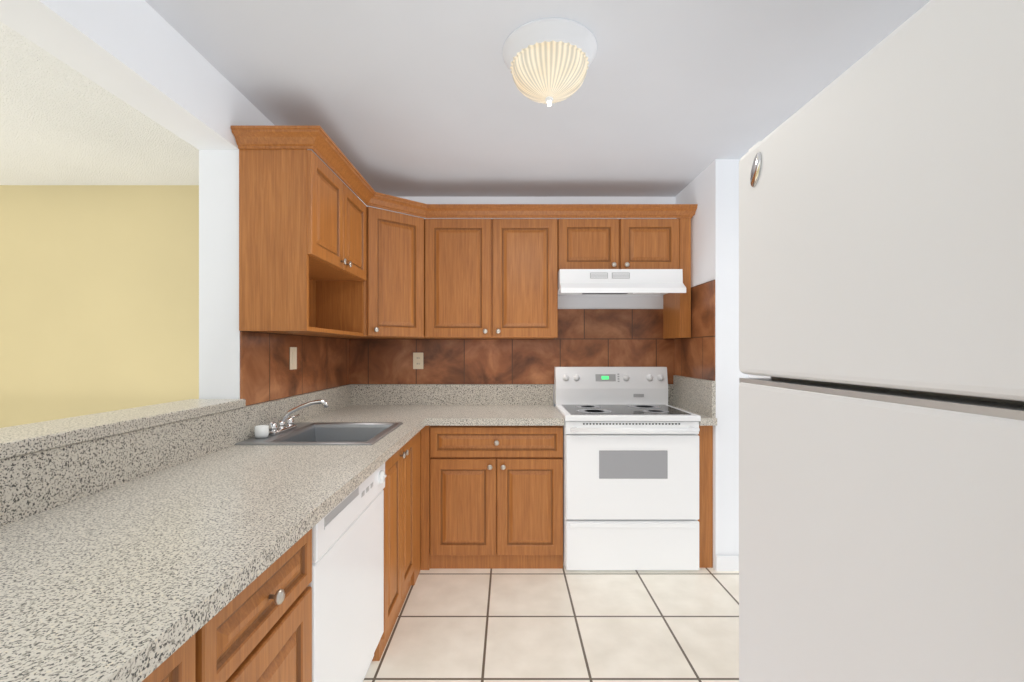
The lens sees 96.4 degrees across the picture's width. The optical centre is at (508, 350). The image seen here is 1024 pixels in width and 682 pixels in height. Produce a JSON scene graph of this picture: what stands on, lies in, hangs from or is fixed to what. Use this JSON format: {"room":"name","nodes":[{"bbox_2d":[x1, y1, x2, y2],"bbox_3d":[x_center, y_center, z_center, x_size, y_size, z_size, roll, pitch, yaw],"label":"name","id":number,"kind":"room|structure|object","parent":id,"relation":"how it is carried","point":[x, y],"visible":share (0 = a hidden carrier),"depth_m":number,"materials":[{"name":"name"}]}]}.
{"room":"kitchen","nodes":[
{"label":"kitchen","id":0,"kind":"room"},
{"bbox_2d":[0,21,198,184],"bbox_3d":[-3.310,-1.204,0.825,4.020,0.095,5.050,0,0,0],"label":"ceiling","id":1,"kind":"structure","parent":0,"point":[62,123],"depth_m":2.45,"materials":[{"name":"white paint"}]},
{"bbox_2d":[0,0,274,398],"bbox_3d":[-1.215,0.030,0.825,0.170,2.435,4.810,0,0,0],"label":"wall","id":2,"kind":"structure","parent":0,"point":[144,57],"depth_m":1.66,"materials":[{"name":"white paint"}]},
{"bbox_2d":[240,331,348,405],"bbox_3d":[-1.125,0.077,2.571,0.007,0.320,1.299,0,0,0],"label":"tile backsplash","id":3,"kind":"structure","parent":2,"relation":"attached to","point":[267,374],"depth_m":2.31,"materials":[{"name":"brown tile"}]},
{"bbox_2d":[290,347,296,369],"bbox_3d":[-1.118,0.040,2.376,0.007,0.116,0.072,0,0,0],"label":"light switch","id":4,"kind":"object","parent":3,"relation":"attached to","point":[293,357],"visible":1,"depth_m":2.37,"materials":[{"name":"beige plastic"}]},
{"bbox_2d":[239,149,365,335],"bbox_3d":[-0.960,-0.462,2.284,0.332,0.758,0.748,0,0,0],"label":"upper cabinet","id":5,"kind":"object","parent":2,"relation":"attached to","point":[302,241],"visible":1,"depth_m":1.91,"materials":[{"name":"brown wood"}]},
{"bbox_2d":[318,206,430,338],"bbox_3d":[-0.832,-0.462,2.938,0.589,0.758,0.564,0,0,0],"label":"upper cabinet","id":6,"kind":"object","parent":2,"relation":"attached to","point":[394,295],"visible":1,"depth_m":2.77,"materials":[{"name":"brown wood"}]},
{"bbox_2d":[0,185,674,427],"bbox_3d":[-1.200,-0.002,3.275,8.000,2.500,0.150,0,0,0],"label":"wall","id":7,"kind":"structure","parent":0,"point":[99,298],"depth_m":3.20,"materials":[{"name":"paint"}]},
{"bbox_2d":[425,219,560,338],"bbox_3d":[-0.110,-0.462,3.063,0.848,0.758,0.315,0,0,0],"label":"upper cabinet","id":8,"kind":"object","parent":7,"relation":"attached to","point":[491,278],"depth_m":2.91,"materials":[{"name":"brown wood"}]},
{"bbox_2d":[231,126,697,218],"bbox_3d":[0.044,-0.876,2.535,2.340,0.070,1.366,0,0,0],"label":"crown molding","id":9,"kind":"structure","parent":8,"relation":"attached to","point":[319,142],"depth_m":2.80,"materials":[{"name":"brown wood"}]},
{"bbox_2d":[349,309,674,383],"bbox_3d":[0.022,-0.028,3.225,2.299,0.529,0.007,0,0,0],"label":"tile backsplash","id":10,"kind":"structure","parent":7,"relation":"attached to","point":[610,338],"depth_m":3.22,"materials":[{"name":"brown tile"}]},
{"bbox_2d":[413,353,422,368],"bbox_3d":[-0.637,0.072,3.218,0.072,0.116,0.008,0,0,0],"label":"electrical outlet","id":11,"kind":"object","parent":10,"relation":"attached to","point":[417,360],"visible":1,"depth_m":3.22,"materials":[{"name":"beige plastic"}]},
{"bbox_2d":[561,218,680,268],"bbox_3d":[0.700,-0.674,3.063,0.769,0.333,0.315,0,0,0],"label":"upper cabinet","id":12,"kind":"object","parent":7,"relation":"attached to","point":[585,243],"depth_m":2.91,"materials":[{"name":"brown wood"}]},
{"bbox_2d":[558,269,685,294],"bbox_3d":[0.699,-0.429,3.002,0.763,0.154,0.435,0,0,0],"label":"range hood","id":13,"kind":"object","parent":12,"relation":"attached to","point":[618,281],"visible":1,"depth_m":2.84,"materials":[{"name":"white metal"}]},
{"bbox_2d":[145,0,929,196],"bbox_3d":[0.750,-1.137,0.825,4.100,0.100,5.050,0,0,0],"label":"ceiling","id":14,"kind":"structure","parent":0,"point":[428,98],"depth_m":1.84,"materials":[{"name":"paint"}]},
{"bbox_2d":[502,18,596,106],"bbox_3d":[0.147,-0.985,1.660,0.340,0.202,0.340,0,0,0],"label":"ceiling light fixture","id":15,"kind":"object","parent":14,"relation":"attached to","point":[548,61],"visible":1,"depth_m":1.56,"materials":[{"name":"white glass"}]},
{"bbox_2d":[363,562,738,681],"bbox_3d":[-1.200,1.278,0.900,8.000,0.060,5.200,0,0,0],"label":"floor","id":16,"kind":"structure","parent":0,"point":[508,625],"depth_m":2.06,"materials":[{"name":"tile"}]},
{"bbox_2d":[142,617,213,681],"bbox_3d":[-0.814,0.836,0.544,0.627,0.824,0.395,0,0,0],"label":"base cabinet","id":17,"kind":"object","parent":16,"relation":"on","point":[193,661],"depth_m":0.72,"materials":[{"name":"brown wood"}]},
{"bbox_2d":[214,529,311,681],"bbox_3d":[-0.814,0.836,0.956,0.627,0.824,0.428,0,0,0],"label":"base cabinet","id":18,"kind":"object","parent":16,"relation":"on","point":[258,628],"depth_m":0.97,"materials":[{"name":"brown wood"}]},
{"bbox_2d":[0,384,435,681],"bbox_3d":[-0.784,0.331,0.827,0.690,0.184,4.803,0,0,0],"label":"countertop","id":19,"kind":"structure","parent":18,"relation":"on","point":[141,555],"depth_m":1.01,"materials":[{"name":"stone"}]},
{"bbox_2d":[268,399,328,434],"bbox_3d":[-0.955,0.299,2.115,0.246,0.147,0.268,0,0,0],"label":"sink faucet","id":20,"kind":"object","parent":19,"relation":"on","point":[284,423],"visible":0.96,"depth_m":2.11,"materials":[{"name":"silver metal"}]},
{"bbox_2d":[235,422,402,444],"bbox_3d":[-0.828,0.458,2.115,0.552,0.170,0.540,0,0,0],"label":"sink","id":21,"kind":"object","parent":19,"relation":"in","point":[336,433],"visible":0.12,"depth_m":2.34,"materials":[{"name":"silver metal"}]},
{"bbox_2d":[255,425,268,438],"bbox_3d":[-1.058,0.347,1.960,0.054,0.050,0.054,0,0,0],"label":"glass candle","id":22,"kind":"object","parent":21,"relation":"on","point":[261,431],"visible":1,"depth_m":1.94,"materials":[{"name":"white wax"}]},
{"bbox_2d":[307,463,386,681],"bbox_3d":[-0.777,0.837,1.505,0.605,0.822,0.660,0,0,0],"label":"dishwasher","id":23,"kind":"object","parent":16,"relation":"on","point":[346,584],"visible":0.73,"depth_m":1.44,"materials":[{"name":"white metal"}]},
{"bbox_2d":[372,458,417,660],"bbox_3d":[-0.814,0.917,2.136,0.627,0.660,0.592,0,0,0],"label":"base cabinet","id":24,"kind":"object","parent":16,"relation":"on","point":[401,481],"depth_m":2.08,"materials":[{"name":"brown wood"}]},
{"bbox_2d":[390,430,420,574],"bbox_3d":[-0.815,0.836,2.523,0.625,0.824,0.183,0,0,0],"label":"base cabinet","id":25,"kind":"object","parent":16,"relation":"on","point":[412,449],"depth_m":2.54,"materials":[{"name":"brown wood"}]},
{"bbox_2d":[332,384,419,390],"bbox_3d":[-0.784,0.331,2.896,0.390,0.184,0.663,0,0,0],"label":"countertop","id":26,"kind":"structure","parent":25,"relation":"on","point":[355,387],"depth_m":3.21,"materials":[{"name":"stone"}]},
{"bbox_2d":[421,426,562,569],"bbox_3d":[-0.103,0.836,2.899,0.829,0.825,0.656,0,0,0],"label":"base cabinet","id":27,"kind":"object","parent":16,"relation":"on","point":[491,497],"visible":0.98,"depth_m":2.60,"materials":[{"name":"brown wood"}]},
{"bbox_2d":[428,384,563,425],"bbox_3d":[-0.062,0.331,2.896,0.750,0.184,0.663,0,0,0],"label":"countertop","id":28,"kind":"structure","parent":27,"relation":"on","point":[452,404],"depth_m":3.18,"materials":[{"name":"stone"}]},
{"bbox_2d":[554,367,700,569],"bbox_3d":[0.695,0.680,2.861,0.761,1.136,0.697,0,0,0],"label":"range","id":29,"kind":"object","parent":16,"relation":"on","point":[630,468],"visible":0.96,"depth_m":2.56,"materials":[{"name":"white metal"}]},
{"bbox_2d":[698,425,712,567],"bbox_3d":[1.125,0.836,2.917,0.093,0.825,0.574,0,0,0],"label":"cabinet filler","id":30,"kind":"object","parent":16,"relation":"on","point":[705,435],"visible":0.14,"depth_m":2.63,"materials":[{"name":"brown wood"}]},
{"bbox_2d":[668,375,716,425],"bbox_3d":[1.125,0.297,2.902,0.096,0.249,0.653,0,0,0],"label":"countertop","id":31,"kind":"structure","parent":30,"relation":"on","point":[697,396],"depth_m":2.81,"materials":[{"name":"stone"}]},
{"bbox_2d":[739,0,1023,681],"bbox_3d":[0.907,0.391,0.694,0.856,1.714,0.760,0,0,0],"label":"refrigerator","id":32,"kind":"object","parent":16,"relation":"on","point":[881,345],"visible":1,"depth_m":0.64,"materials":[{"name":"white metal"}]},
{"bbox_2d":[675,159,736,569],"bbox_3d":[1.235,0.030,2.915,0.120,2.435,0.630,0,0,0],"label":"wall","id":33,"kind":"structure","parent":0,"point":[710,190],"depth_m":2.60,"materials":[{"name":"white paint"}]},
{"bbox_2d":[675,280,714,380],"bbox_3d":[1.171,-0.116,2.912,0.007,0.576,0.619,0,0,0],"label":"tile backsplash","id":34,"kind":"structure","parent":33,"relation":"attached to","point":[695,355],"depth_m":2.79,"materials":[{"name":"brown tile"}]},
{"bbox_2d":[737,159,747,555],"bbox_3d":[2.047,0.030,2.660,1.505,2.435,0.120,0,0,0],"label":"wall","id":35,"kind":"structure","parent":0,"point":[740,374],"depth_m":2.60,"materials":[{"name":"white paint"}]},
{"bbox_2d":[716,556,738,570],"bbox_3d":[1.267,1.206,2.594,0.186,0.085,0.011,0,0,0],"label":"baseboard","id":36,"kind":"structure","parent":35,"relation":"attached to","point":[727,563],"depth_m":2.59,"materials":[{"name":"white wood"}]},
{"bbox_2d":[748,374,770,377],"bbox_3d":[1.420,0.030,0.510,0.120,2.435,4.180,0,0,0],"label":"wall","id":37,"kind":"structure","parent":0,"point":[754,376],"depth_m":2.50,"materials":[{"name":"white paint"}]},
{"bbox_3d":[-1.215,0.743,0.170,0.170,1.010,3.500,0,0,0],"label":"wall","id":38,"kind":"structure","parent":0,"visible":0},
{"bbox_2d":[0,399,245,459],"bbox_3d":[-1.215,0.220,0.173,0.230,0.035,3.486,0,0,0],"label":"bar","id":39,"kind":"object","parent":38,"relation":"on","point":[19,440],"visible":0.98,"depth_m":1.29,"materials":[{"name":"stone"}]}
]}

